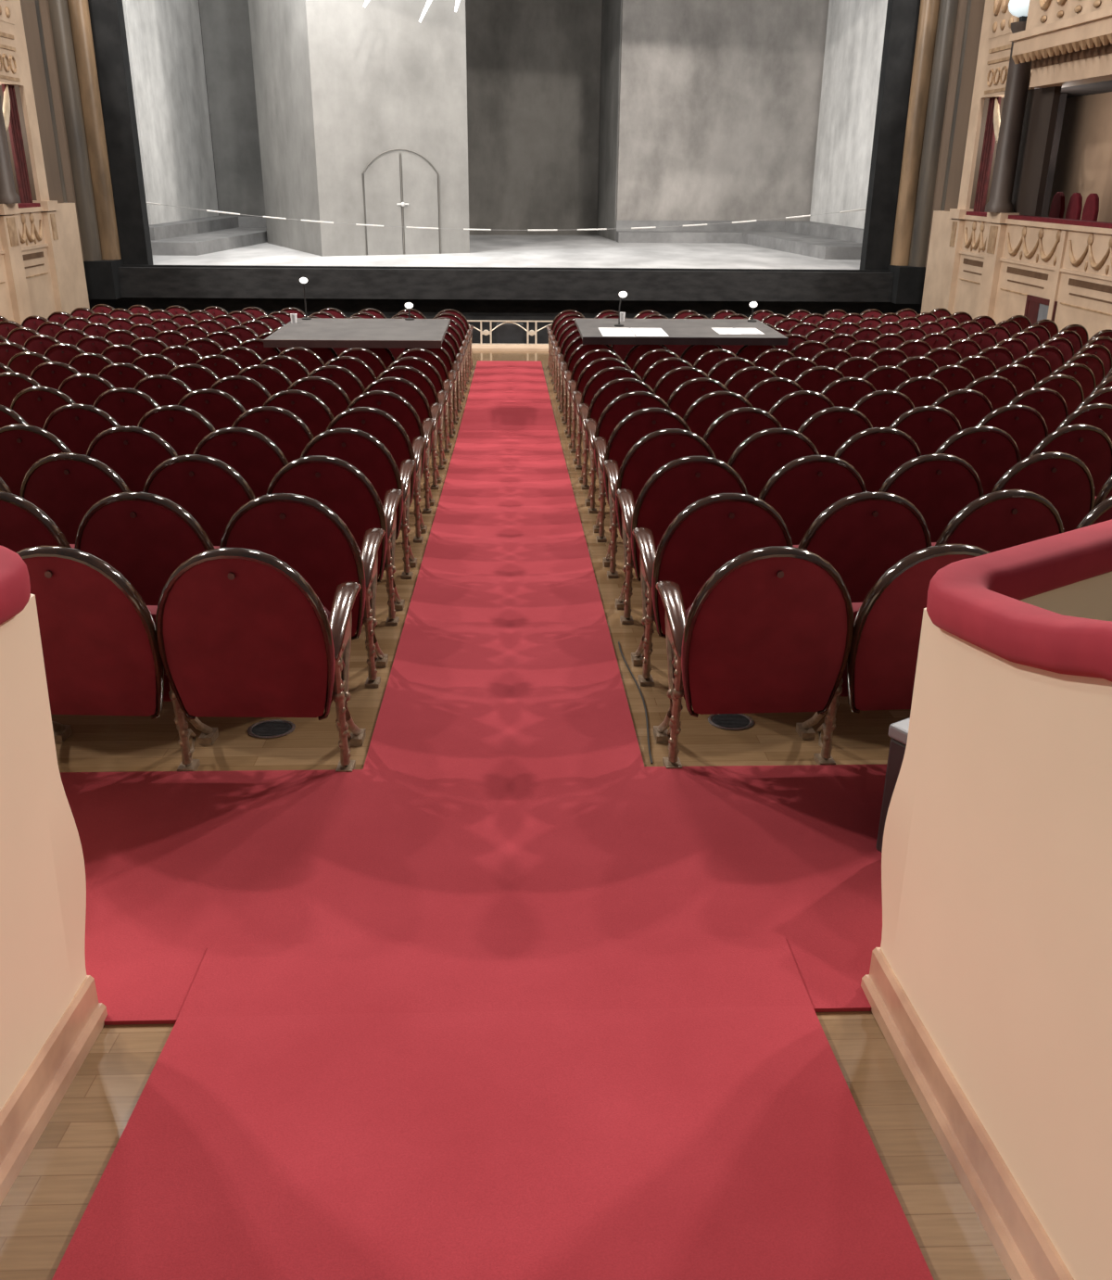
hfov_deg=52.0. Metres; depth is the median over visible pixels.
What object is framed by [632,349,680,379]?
seat
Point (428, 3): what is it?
lamp
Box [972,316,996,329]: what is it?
seat
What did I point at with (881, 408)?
seat
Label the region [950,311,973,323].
seat
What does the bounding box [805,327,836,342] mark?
seat
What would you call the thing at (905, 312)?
seat
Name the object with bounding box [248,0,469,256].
tower
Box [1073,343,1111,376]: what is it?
seat
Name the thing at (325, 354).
seat
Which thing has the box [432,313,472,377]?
seat
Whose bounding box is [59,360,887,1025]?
carpet
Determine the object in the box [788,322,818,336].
seat
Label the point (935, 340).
seat
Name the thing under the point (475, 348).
kerb
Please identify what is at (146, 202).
rope
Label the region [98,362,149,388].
seat
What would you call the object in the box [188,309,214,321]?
seat
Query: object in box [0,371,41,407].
seat
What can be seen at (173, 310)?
seat
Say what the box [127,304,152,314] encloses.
seat
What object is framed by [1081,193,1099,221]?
chair
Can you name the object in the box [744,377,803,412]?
seat
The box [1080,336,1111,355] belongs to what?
seat
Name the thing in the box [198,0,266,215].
stage wall
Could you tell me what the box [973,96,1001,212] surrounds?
curtain
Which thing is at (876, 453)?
seat
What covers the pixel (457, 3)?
lamp
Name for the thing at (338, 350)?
seat
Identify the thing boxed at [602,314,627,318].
seat
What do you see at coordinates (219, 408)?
seat
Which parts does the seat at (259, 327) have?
backrest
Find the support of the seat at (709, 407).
on the floor at (44, 1208)
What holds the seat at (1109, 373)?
on the floor at (44, 1208)
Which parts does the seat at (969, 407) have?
frame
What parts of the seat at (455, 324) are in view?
frame, backrest, armrest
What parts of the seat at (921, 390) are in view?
frame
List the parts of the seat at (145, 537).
frame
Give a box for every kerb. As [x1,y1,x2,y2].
[121,265,889,272]
[471,344,548,351]
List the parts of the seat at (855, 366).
frame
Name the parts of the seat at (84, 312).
frame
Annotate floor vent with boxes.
[247,719,295,738]
[708,713,754,730]
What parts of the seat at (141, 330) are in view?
backrest, frame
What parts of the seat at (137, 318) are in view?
backrest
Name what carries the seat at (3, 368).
on the floor at (44, 1208)
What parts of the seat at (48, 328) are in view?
backrest, frame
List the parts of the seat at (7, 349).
frame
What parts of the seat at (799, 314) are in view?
backrest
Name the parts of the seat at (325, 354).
frame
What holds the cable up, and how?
on the floor at (44, 1208)
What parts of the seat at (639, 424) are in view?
armrest, backrest, frame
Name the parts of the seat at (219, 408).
frame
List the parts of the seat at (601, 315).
backrest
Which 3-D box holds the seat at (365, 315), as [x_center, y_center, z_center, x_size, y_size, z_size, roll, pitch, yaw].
[-2.561,-4.005,15.399,0.600,0.867,0.565,1,22,2]
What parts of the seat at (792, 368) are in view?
frame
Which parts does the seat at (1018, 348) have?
frame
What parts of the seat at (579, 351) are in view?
armrest, backrest, frame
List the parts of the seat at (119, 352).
backrest, frame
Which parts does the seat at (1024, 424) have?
frame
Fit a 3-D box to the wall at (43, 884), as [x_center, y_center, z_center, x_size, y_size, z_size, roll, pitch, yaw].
[-1.353,0.543,1.744,1.192,1.446,4.082,-10,24,-23]
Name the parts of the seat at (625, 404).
armrest, backrest, frame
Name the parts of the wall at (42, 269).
carved panel, panel moulding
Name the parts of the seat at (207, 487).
frame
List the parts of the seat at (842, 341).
frame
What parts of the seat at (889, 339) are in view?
frame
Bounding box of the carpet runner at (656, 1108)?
[51,935,933,1279]
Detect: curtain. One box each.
[0,83,32,203]
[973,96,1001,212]
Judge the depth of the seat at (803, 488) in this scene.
5.14 m
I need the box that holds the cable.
[618,641,652,764]
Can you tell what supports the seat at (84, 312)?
on the floor at (44, 1208)
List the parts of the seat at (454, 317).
frame, backrest, armrest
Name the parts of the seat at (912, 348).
frame, backrest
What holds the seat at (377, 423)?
on the floor at (44, 1208)
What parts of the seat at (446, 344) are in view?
backrest, frame, armrest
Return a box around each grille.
[252,721,291,735]
[711,713,749,727]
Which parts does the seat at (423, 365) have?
frame, backrest, armrest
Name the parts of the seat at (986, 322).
backrest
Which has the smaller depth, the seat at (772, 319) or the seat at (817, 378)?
the seat at (817, 378)
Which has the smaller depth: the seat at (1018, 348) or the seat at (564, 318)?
the seat at (1018, 348)
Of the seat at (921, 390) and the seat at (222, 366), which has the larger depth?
the seat at (222, 366)
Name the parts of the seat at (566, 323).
armrest, frame, backrest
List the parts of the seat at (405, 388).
frame, backrest, armrest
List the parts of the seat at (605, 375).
armrest, backrest, frame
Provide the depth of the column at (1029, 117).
18.07 m
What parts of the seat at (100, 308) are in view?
backrest, frame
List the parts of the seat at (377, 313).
backrest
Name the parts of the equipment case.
case lid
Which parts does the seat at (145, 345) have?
backrest, frame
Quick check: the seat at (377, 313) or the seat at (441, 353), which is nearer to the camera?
the seat at (441, 353)
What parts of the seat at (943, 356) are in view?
frame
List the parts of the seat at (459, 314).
frame, backrest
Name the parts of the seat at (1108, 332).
backrest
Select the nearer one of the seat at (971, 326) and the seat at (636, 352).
the seat at (636, 352)
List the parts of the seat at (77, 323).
frame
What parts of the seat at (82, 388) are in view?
frame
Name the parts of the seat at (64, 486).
frame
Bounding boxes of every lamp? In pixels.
[299,277,311,319]
[363,0,370,7]
[405,302,414,320]
[418,0,432,22]
[454,0,460,12]
[614,291,627,327]
[747,301,757,322]
[1008,0,1029,21]
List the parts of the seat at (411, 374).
frame, backrest, armrest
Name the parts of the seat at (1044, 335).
backrest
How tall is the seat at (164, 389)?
0.867 m
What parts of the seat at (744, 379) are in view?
frame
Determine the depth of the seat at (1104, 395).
7.83 m
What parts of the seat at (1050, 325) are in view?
backrest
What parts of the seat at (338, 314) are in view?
backrest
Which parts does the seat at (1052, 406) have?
frame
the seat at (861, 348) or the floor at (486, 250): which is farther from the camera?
the floor at (486, 250)
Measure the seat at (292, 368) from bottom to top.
0.867 m
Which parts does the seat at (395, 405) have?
frame, backrest, armrest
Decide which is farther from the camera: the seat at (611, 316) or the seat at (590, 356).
the seat at (611, 316)
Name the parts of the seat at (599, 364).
armrest, backrest, frame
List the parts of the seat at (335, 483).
backrest, frame, armrest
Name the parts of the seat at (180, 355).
frame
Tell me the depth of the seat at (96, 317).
14.62 m
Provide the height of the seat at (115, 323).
0.867 m
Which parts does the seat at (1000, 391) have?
frame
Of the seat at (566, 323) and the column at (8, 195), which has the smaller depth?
the seat at (566, 323)
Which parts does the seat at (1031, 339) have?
frame, backrest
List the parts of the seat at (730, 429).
frame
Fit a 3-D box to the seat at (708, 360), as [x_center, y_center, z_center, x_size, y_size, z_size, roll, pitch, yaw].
[1.502,-2.382,10.937,0.600,0.867,0.565,-2,22,-6]
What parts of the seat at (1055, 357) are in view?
backrest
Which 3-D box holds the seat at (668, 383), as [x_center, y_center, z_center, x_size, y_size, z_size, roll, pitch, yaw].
[1.018,-1.833,9.336,0.600,0.867,0.565,-1,22,-5]
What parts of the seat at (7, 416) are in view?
backrest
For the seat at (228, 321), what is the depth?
14.38 m
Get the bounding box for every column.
[0,96,20,203]
[984,21,1062,215]
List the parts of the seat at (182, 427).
frame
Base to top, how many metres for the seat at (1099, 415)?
0.867 m
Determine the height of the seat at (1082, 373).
0.867 m
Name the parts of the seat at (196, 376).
frame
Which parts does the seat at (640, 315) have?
backrest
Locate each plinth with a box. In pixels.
[83,258,124,299]
[887,264,926,304]
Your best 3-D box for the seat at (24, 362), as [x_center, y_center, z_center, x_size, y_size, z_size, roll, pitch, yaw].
[-4.547,-2.177,10.218,0.600,0.867,0.565,3,22,6]
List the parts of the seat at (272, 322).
backrest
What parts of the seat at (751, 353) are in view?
frame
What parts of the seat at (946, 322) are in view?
frame, backrest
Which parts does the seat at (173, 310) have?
backrest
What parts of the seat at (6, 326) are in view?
backrest, frame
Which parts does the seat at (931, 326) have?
frame, backrest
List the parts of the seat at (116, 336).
frame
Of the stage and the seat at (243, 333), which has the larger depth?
the stage
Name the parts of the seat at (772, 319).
backrest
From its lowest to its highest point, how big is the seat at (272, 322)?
0.867 m
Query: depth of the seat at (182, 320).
14.45 m
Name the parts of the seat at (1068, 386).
frame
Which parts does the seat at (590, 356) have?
armrest, backrest, frame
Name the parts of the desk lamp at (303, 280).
stem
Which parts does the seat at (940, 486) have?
frame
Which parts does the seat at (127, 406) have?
frame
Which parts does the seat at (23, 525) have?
backrest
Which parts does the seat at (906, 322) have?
frame, backrest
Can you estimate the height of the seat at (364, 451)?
0.867 m
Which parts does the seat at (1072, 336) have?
backrest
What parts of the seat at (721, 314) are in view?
backrest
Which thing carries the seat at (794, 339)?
on the floor at (44, 1208)
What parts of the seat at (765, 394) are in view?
frame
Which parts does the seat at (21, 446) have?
frame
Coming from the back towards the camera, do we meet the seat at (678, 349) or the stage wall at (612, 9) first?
the stage wall at (612, 9)
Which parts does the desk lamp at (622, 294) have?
stem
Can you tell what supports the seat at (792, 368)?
on the floor at (44, 1208)
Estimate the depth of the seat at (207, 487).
5.04 m
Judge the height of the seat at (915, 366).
0.867 m
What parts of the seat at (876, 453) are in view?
frame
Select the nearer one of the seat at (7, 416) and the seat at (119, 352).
the seat at (7, 416)
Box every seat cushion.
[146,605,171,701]
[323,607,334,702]
[683,605,691,698]
[839,602,862,697]
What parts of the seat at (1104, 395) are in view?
backrest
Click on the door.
(1036, 309)
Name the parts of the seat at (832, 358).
frame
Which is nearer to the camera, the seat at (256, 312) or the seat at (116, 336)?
the seat at (116, 336)
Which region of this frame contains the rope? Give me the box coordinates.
[146,202,865,230]
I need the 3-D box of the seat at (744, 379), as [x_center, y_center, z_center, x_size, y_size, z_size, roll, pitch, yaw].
[1.564,-1.849,9.395,0.600,0.867,0.565,-2,22,-6]
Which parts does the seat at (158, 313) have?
backrest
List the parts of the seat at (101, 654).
backrest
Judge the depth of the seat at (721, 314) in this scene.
16.08 m
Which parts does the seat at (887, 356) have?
frame, backrest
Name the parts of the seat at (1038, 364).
backrest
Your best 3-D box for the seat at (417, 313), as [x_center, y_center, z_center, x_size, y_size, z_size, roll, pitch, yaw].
[-2.042,-4.268,16.150,0.600,0.867,0.565,1,22,1]
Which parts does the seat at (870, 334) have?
frame, backrest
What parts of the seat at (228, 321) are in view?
backrest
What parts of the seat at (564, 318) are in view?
armrest, backrest, frame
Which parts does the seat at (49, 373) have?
frame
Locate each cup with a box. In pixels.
[290,313,296,323]
[620,312,625,321]
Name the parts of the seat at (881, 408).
frame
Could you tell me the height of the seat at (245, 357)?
0.867 m
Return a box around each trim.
[34,0,121,292]
[890,0,971,298]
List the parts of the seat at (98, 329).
backrest, frame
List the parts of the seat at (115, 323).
frame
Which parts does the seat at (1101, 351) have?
backrest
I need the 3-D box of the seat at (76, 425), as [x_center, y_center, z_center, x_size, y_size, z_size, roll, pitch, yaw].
[-2.773,-1.051,6.964,0.600,0.867,0.565,2,22,3]
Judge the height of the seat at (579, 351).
0.867 m
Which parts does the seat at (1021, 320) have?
frame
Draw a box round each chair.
[1049,191,1064,218]
[1065,192,1082,219]
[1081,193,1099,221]
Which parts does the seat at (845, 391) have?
frame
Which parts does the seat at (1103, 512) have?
backrest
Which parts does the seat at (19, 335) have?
frame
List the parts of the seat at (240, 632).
backrest, frame, armrest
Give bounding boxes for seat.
[0,315,8,321]
[0,320,23,338]
[0,335,10,342]
[0,342,28,366]
[0,362,12,372]
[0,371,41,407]
[0,404,27,428]
[0,423,72,495]
[0,477,12,494]
[0,491,75,552]
[6,327,39,346]
[7,351,50,376]
[9,385,75,428]
[16,545,171,742]
[19,452,131,544]
[21,316,49,330]
[23,334,60,354]
[29,361,79,389]
[36,321,66,338]
[42,403,120,455]
[43,342,85,364]
[46,311,73,324]
[54,328,88,345]
[57,373,115,405]
[63,316,91,330]
[68,352,113,375]
[70,307,94,318]
[74,492,219,605]
[76,335,114,354]
[81,322,113,337]
[86,425,177,492]
[87,312,114,324]
[91,304,114,314]
[92,387,159,426]
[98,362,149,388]
[101,343,142,364]
[103,329,139,345]
[106,317,135,330]
[108,308,133,318]
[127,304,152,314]
[127,313,155,324]
[128,323,161,337]
[129,336,168,354]
[131,354,177,375]
[133,374,191,405]
[137,405,215,456]
[142,454,256,545]
[147,308,174,319]
[151,318,180,331]
[154,329,190,346]
[155,547,366,772]
[159,345,202,366]
[164,305,190,315]
[166,363,219,391]
[169,314,198,326]
[176,324,209,340]
[177,388,246,430]
[183,337,223,356]
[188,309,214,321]
[192,427,289,497]
[194,318,226,333]
[195,354,242,379]
[202,305,228,316]
[204,330,242,349]
[210,375,271,410]
[212,314,241,328]
[218,346,263,368]
[219,493,388,687]
[224,325,258,342]
[228,310,255,323]
[231,405,314,462]
[237,364,291,395]
[238,338,280,360]
[240,319,273,335]
[241,306,267,318]
[255,315,285,329]
[256,331,289,352]
[260,354,309,383]
[262,389,334,437]
[266,456,405,625]
[268,311,291,324]
[278,346,324,372]
[279,307,305,317]
[286,376,351,417]
[299,428,417,579]
[304,347,337,364]
[306,365,365,401]
[309,311,335,317]
[319,307,347,318]
[323,355,376,388]
[325,406,427,542]
[332,347,349,355]
[337,347,386,378]
[345,316,363,318]
[345,390,435,513]
[349,347,395,368]
[350,312,377,318]
[358,308,387,318]
[362,377,442,489]
[376,366,447,469]
[387,356,452,452]
[388,348,405,359]
[392,312,418,318]
[395,348,456,437]
[398,308,426,318]
[403,347,459,424]
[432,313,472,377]
[434,309,474,369]
[436,316,470,384]
[441,338,462,412]
[443,330,465,402]
[446,325,468,392]
[545,309,583,370]
[547,313,584,377]
[550,317,574,384]
[552,323,577,392]
[554,329,580,402]
[557,335,582,412]
[560,343,616,424]
[563,349,623,438]
[568,357,632,453]
[572,367,642,469]
[578,378,656,489]
[584,391,671,513]
[593,407,691,542]
[594,309,619,318]
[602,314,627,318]
[602,428,716,578]
[609,344,635,360]
[615,456,748,624]
[623,344,669,368]
[631,493,793,685]
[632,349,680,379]
[633,309,659,318]
[642,357,693,389]
[643,314,668,318]
[653,367,709,402]
[653,546,853,768]
[664,344,690,356]
[666,377,729,418]
[671,309,698,318]
[680,344,722,366]
[683,391,753,438]
[684,314,708,318]
[693,348,737,374]
[702,406,782,463]
[707,356,755,384]
[710,309,735,318]
[719,344,745,354]
[723,313,747,318]
[724,366,777,396]
[727,428,819,497]
[735,344,776,362]
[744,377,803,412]
[748,309,773,321]
[752,348,795,370]
[758,455,867,544]
[760,313,787,326]
[768,390,835,430]
[772,356,817,380]
[773,317,801,330]
[773,328,790,335]
[774,333,809,351]
[785,309,811,320]
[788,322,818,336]
[790,340,829,359]
[792,491,931,602]
[794,366,845,392]
[797,406,874,456]
[800,313,825,324]
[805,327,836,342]
[811,348,852,367]
[815,316,842,329]
[821,377,876,407]
[823,309,848,318]
[823,333,858,350]
[832,321,861,334]
[834,427,922,491]
[835,356,879,378]
[839,313,863,323]
[839,544,990,713]
[844,340,881,357]
[850,327,882,341]
[851,390,914,427]
[856,316,883,328]
[861,308,883,317]
[862,365,911,391]
[868,347,908,367]
[873,332,905,348]
[875,321,903,334]
[877,312,901,322]
[878,453,984,542]
[889,405,963,455]
[894,376,948,407]
[896,308,917,317]
[896,316,922,328]
[896,339,932,357]
[896,355,938,378]
[897,326,926,341]
[914,312,937,323]
[917,320,944,334]
[919,332,951,349]
[924,346,962,367]
[927,365,975,392]
[930,307,951,318]
[931,389,993,430]
[931,489,1064,552]
[935,316,960,329]
[935,425,1021,494]
[939,326,969,342]
[947,339,981,358]
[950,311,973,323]
[954,354,997,380]
[957,320,984,335]
[963,375,1017,410]
[965,331,997,350]
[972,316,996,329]
[975,404,1048,460]
[976,345,1014,368]
[982,325,1011,342]
[990,364,1037,394]
[990,451,1095,532]
[994,338,1028,360]
[996,319,1022,336]
[1006,387,1068,434]
[1008,315,1031,330]
[1009,330,1040,352]
[1011,354,1052,382]
[1023,324,1051,344]
[1026,344,1064,371]
[1028,423,1111,496]
[1030,374,1084,415]
[1032,318,1059,337]
[1040,337,1075,362]
[1049,363,1096,399]
[1051,329,1082,353]
[1056,403,1111,441]
[1060,324,1089,346]
[1062,353,1105,386]
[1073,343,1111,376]
[1076,386,1111,409]
[1076,495,1111,529]
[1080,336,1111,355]
[1089,329,1111,341]
[1089,376,1111,394]
[1093,475,1111,507]
[1101,369,1111,381]
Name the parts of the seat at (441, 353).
frame, backrest, armrest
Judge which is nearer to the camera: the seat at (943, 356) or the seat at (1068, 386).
the seat at (1068, 386)
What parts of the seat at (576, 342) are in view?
armrest, frame, backrest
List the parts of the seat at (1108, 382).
backrest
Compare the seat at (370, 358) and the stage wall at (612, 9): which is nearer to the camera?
the seat at (370, 358)
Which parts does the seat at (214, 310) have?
backrest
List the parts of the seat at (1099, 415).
backrest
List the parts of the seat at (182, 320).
frame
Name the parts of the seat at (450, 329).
backrest, frame, armrest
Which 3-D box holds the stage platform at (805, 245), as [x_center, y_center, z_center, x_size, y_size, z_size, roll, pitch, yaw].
[6.234,-11.315,32.141,8.980,0.280,12.450,0,22,-2]
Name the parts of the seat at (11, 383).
frame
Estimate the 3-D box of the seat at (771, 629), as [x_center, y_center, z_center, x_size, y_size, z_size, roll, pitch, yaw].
[0.673,0.029,3.881,0.622,0.867,0.531,-1,22,-4]
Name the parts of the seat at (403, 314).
backrest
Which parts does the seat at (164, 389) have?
frame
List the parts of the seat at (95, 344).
frame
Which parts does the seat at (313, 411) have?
frame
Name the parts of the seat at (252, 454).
frame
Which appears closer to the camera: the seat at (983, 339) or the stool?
the seat at (983, 339)
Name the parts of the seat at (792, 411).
frame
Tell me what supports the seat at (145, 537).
on the floor at (44, 1208)
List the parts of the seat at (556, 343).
armrest, frame, backrest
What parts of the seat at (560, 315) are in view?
backrest, frame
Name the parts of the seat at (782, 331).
backrest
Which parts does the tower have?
door, door frame, door handle, door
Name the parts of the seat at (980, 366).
frame, backrest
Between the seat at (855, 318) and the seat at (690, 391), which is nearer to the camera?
the seat at (690, 391)
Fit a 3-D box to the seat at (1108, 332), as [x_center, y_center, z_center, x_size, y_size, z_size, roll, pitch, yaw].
[6.332,-3.278,13.562,0.600,0.867,0.565,-6,23,-16]
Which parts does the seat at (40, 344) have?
frame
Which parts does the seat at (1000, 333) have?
frame, backrest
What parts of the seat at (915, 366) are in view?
frame, backrest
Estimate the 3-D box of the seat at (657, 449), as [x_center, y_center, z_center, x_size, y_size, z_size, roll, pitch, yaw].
[0.581,-0.763,6.197,0.622,0.867,0.531,-1,22,-4]
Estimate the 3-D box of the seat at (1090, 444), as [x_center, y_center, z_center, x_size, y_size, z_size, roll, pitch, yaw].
[2.777,-0.838,6.462,0.600,0.867,0.565,-3,23,-8]
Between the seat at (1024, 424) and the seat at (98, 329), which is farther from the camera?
the seat at (98, 329)
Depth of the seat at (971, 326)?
14.40 m
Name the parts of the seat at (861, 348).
frame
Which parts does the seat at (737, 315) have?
backrest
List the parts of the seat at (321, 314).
backrest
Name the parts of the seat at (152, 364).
frame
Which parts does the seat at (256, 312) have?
backrest, frame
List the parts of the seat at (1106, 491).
backrest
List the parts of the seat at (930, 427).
frame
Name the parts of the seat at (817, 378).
frame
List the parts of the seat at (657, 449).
armrest, backrest, frame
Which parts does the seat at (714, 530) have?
armrest, backrest, frame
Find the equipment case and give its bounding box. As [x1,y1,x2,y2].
[875,717,910,852]
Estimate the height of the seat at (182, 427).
0.867 m
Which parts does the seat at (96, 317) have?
frame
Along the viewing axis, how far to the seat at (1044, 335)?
13.81 m
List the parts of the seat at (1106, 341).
frame, backrest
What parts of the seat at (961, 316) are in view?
frame, backrest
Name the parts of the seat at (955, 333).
frame, backrest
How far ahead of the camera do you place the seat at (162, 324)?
13.68 m
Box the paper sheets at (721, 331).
[711,328,764,334]
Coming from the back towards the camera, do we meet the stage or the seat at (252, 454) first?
the stage
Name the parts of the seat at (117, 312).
backrest, frame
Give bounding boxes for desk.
[263,317,450,348]
[574,317,788,345]
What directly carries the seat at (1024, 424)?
on the floor at (44, 1208)
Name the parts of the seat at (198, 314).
backrest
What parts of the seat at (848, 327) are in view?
backrest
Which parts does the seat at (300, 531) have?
backrest, frame, armrest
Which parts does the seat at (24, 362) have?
frame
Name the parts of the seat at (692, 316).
backrest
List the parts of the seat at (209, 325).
backrest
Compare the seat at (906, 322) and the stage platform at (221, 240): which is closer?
the seat at (906, 322)
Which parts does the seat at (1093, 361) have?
backrest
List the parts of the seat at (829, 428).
frame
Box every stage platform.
[149,214,266,240]
[151,227,267,255]
[615,219,863,242]
[615,230,862,259]
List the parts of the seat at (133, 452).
frame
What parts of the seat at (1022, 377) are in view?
frame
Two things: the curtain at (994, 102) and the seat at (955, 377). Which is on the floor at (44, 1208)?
the seat at (955, 377)
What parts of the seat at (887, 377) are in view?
frame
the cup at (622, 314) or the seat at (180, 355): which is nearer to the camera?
the seat at (180, 355)
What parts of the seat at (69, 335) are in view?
frame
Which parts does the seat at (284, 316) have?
frame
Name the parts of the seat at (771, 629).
armrest, frame, backrest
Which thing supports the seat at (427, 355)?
on the floor at (44, 1208)
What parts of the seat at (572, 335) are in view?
armrest, frame, backrest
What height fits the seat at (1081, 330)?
0.867 m
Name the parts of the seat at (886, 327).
backrest, frame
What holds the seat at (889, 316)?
on the floor at (44, 1208)
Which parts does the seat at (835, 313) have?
backrest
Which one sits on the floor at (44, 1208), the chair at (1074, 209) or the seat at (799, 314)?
the seat at (799, 314)
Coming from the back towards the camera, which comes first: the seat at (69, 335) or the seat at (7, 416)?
the seat at (69, 335)
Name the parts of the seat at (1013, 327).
backrest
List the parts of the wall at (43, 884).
padded rail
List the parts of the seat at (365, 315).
backrest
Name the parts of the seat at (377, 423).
frame, backrest, armrest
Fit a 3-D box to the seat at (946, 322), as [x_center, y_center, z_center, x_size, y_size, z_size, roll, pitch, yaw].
[5.156,-3.991,15.536,0.600,0.867,0.565,-5,23,-14]
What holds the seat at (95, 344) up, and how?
on the floor at (44, 1208)
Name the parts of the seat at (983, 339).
frame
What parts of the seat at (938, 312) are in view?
frame, backrest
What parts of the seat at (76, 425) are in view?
frame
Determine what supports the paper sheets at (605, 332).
on the desk at (679, 331)
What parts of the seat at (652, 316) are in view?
backrest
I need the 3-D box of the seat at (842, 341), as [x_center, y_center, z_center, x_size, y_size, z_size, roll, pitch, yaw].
[3.075,-3.006,12.723,0.600,0.867,0.565,-3,23,-10]
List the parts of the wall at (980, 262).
panel moulding, carved panel, panel moulding, balcony cornice, panel moulding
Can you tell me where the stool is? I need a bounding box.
[496,323,523,343]
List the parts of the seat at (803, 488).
frame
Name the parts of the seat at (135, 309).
backrest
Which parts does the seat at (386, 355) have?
frame, backrest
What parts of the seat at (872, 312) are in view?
backrest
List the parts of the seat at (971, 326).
frame, backrest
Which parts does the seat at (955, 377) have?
frame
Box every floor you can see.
[0,351,1011,1279]
[152,229,861,269]
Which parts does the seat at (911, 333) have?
frame, backrest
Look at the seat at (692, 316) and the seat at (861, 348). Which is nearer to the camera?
the seat at (861, 348)
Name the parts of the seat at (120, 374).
frame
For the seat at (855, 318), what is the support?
on the floor at (44, 1208)
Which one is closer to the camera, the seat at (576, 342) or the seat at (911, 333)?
the seat at (576, 342)
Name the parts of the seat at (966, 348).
frame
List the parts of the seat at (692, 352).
frame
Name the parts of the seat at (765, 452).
frame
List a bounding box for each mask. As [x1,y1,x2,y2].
[88,0,153,265]
[860,0,920,269]
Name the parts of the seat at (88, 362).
frame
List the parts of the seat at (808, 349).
backrest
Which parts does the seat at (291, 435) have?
frame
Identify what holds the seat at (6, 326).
on the floor at (44, 1208)
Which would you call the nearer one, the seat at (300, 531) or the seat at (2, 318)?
the seat at (300, 531)
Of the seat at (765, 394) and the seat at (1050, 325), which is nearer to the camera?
the seat at (765, 394)
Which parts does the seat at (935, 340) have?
frame, backrest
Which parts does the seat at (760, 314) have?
frame, backrest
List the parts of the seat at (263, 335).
frame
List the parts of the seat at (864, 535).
frame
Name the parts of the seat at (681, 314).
backrest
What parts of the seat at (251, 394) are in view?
frame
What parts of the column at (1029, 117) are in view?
panel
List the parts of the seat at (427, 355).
frame, backrest, armrest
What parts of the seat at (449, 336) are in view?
backrest, frame, armrest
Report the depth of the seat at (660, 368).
9.74 m
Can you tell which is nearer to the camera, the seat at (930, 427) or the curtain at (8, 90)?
the seat at (930, 427)
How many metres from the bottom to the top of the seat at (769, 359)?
0.867 m
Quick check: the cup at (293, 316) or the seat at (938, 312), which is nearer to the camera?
the cup at (293, 316)
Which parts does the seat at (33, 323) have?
frame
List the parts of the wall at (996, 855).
padded rail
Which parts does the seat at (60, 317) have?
backrest, frame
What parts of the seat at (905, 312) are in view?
backrest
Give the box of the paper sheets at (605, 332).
[598,328,669,336]
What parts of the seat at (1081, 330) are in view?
backrest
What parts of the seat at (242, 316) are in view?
backrest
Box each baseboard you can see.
[0,975,107,1205]
[861,947,1074,1279]
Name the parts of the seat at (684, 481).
armrest, backrest, frame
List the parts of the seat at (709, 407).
frame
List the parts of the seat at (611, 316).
backrest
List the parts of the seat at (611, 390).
armrest, backrest, frame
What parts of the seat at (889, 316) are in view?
backrest, frame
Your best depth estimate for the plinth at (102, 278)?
22.12 m
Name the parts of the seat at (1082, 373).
backrest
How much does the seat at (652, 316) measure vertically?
0.867 m
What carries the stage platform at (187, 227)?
on the stage platform at (221, 240)
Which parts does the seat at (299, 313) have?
backrest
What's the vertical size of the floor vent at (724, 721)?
0.017 m
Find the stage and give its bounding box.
[88,266,922,343]
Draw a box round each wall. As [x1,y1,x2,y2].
[0,0,89,325]
[0,544,86,1111]
[198,1,602,208]
[880,519,1111,1279]
[921,0,1111,340]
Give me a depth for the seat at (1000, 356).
11.06 m
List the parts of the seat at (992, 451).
frame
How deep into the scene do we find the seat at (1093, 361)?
10.43 m
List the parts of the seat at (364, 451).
frame, backrest, armrest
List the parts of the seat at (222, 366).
frame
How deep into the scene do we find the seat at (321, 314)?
15.04 m
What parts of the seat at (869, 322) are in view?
backrest, frame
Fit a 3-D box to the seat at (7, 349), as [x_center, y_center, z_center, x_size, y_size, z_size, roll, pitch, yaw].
[-5.129,-2.482,11.066,0.600,0.867,0.565,4,23,8]
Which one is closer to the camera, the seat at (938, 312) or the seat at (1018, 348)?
the seat at (1018, 348)
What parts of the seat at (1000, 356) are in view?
frame, backrest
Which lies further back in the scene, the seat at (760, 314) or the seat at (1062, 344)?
the seat at (760, 314)
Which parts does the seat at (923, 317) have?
frame, backrest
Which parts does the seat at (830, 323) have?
backrest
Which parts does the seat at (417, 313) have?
backrest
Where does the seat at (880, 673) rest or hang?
on the floor at (44, 1208)
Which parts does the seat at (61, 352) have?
backrest, frame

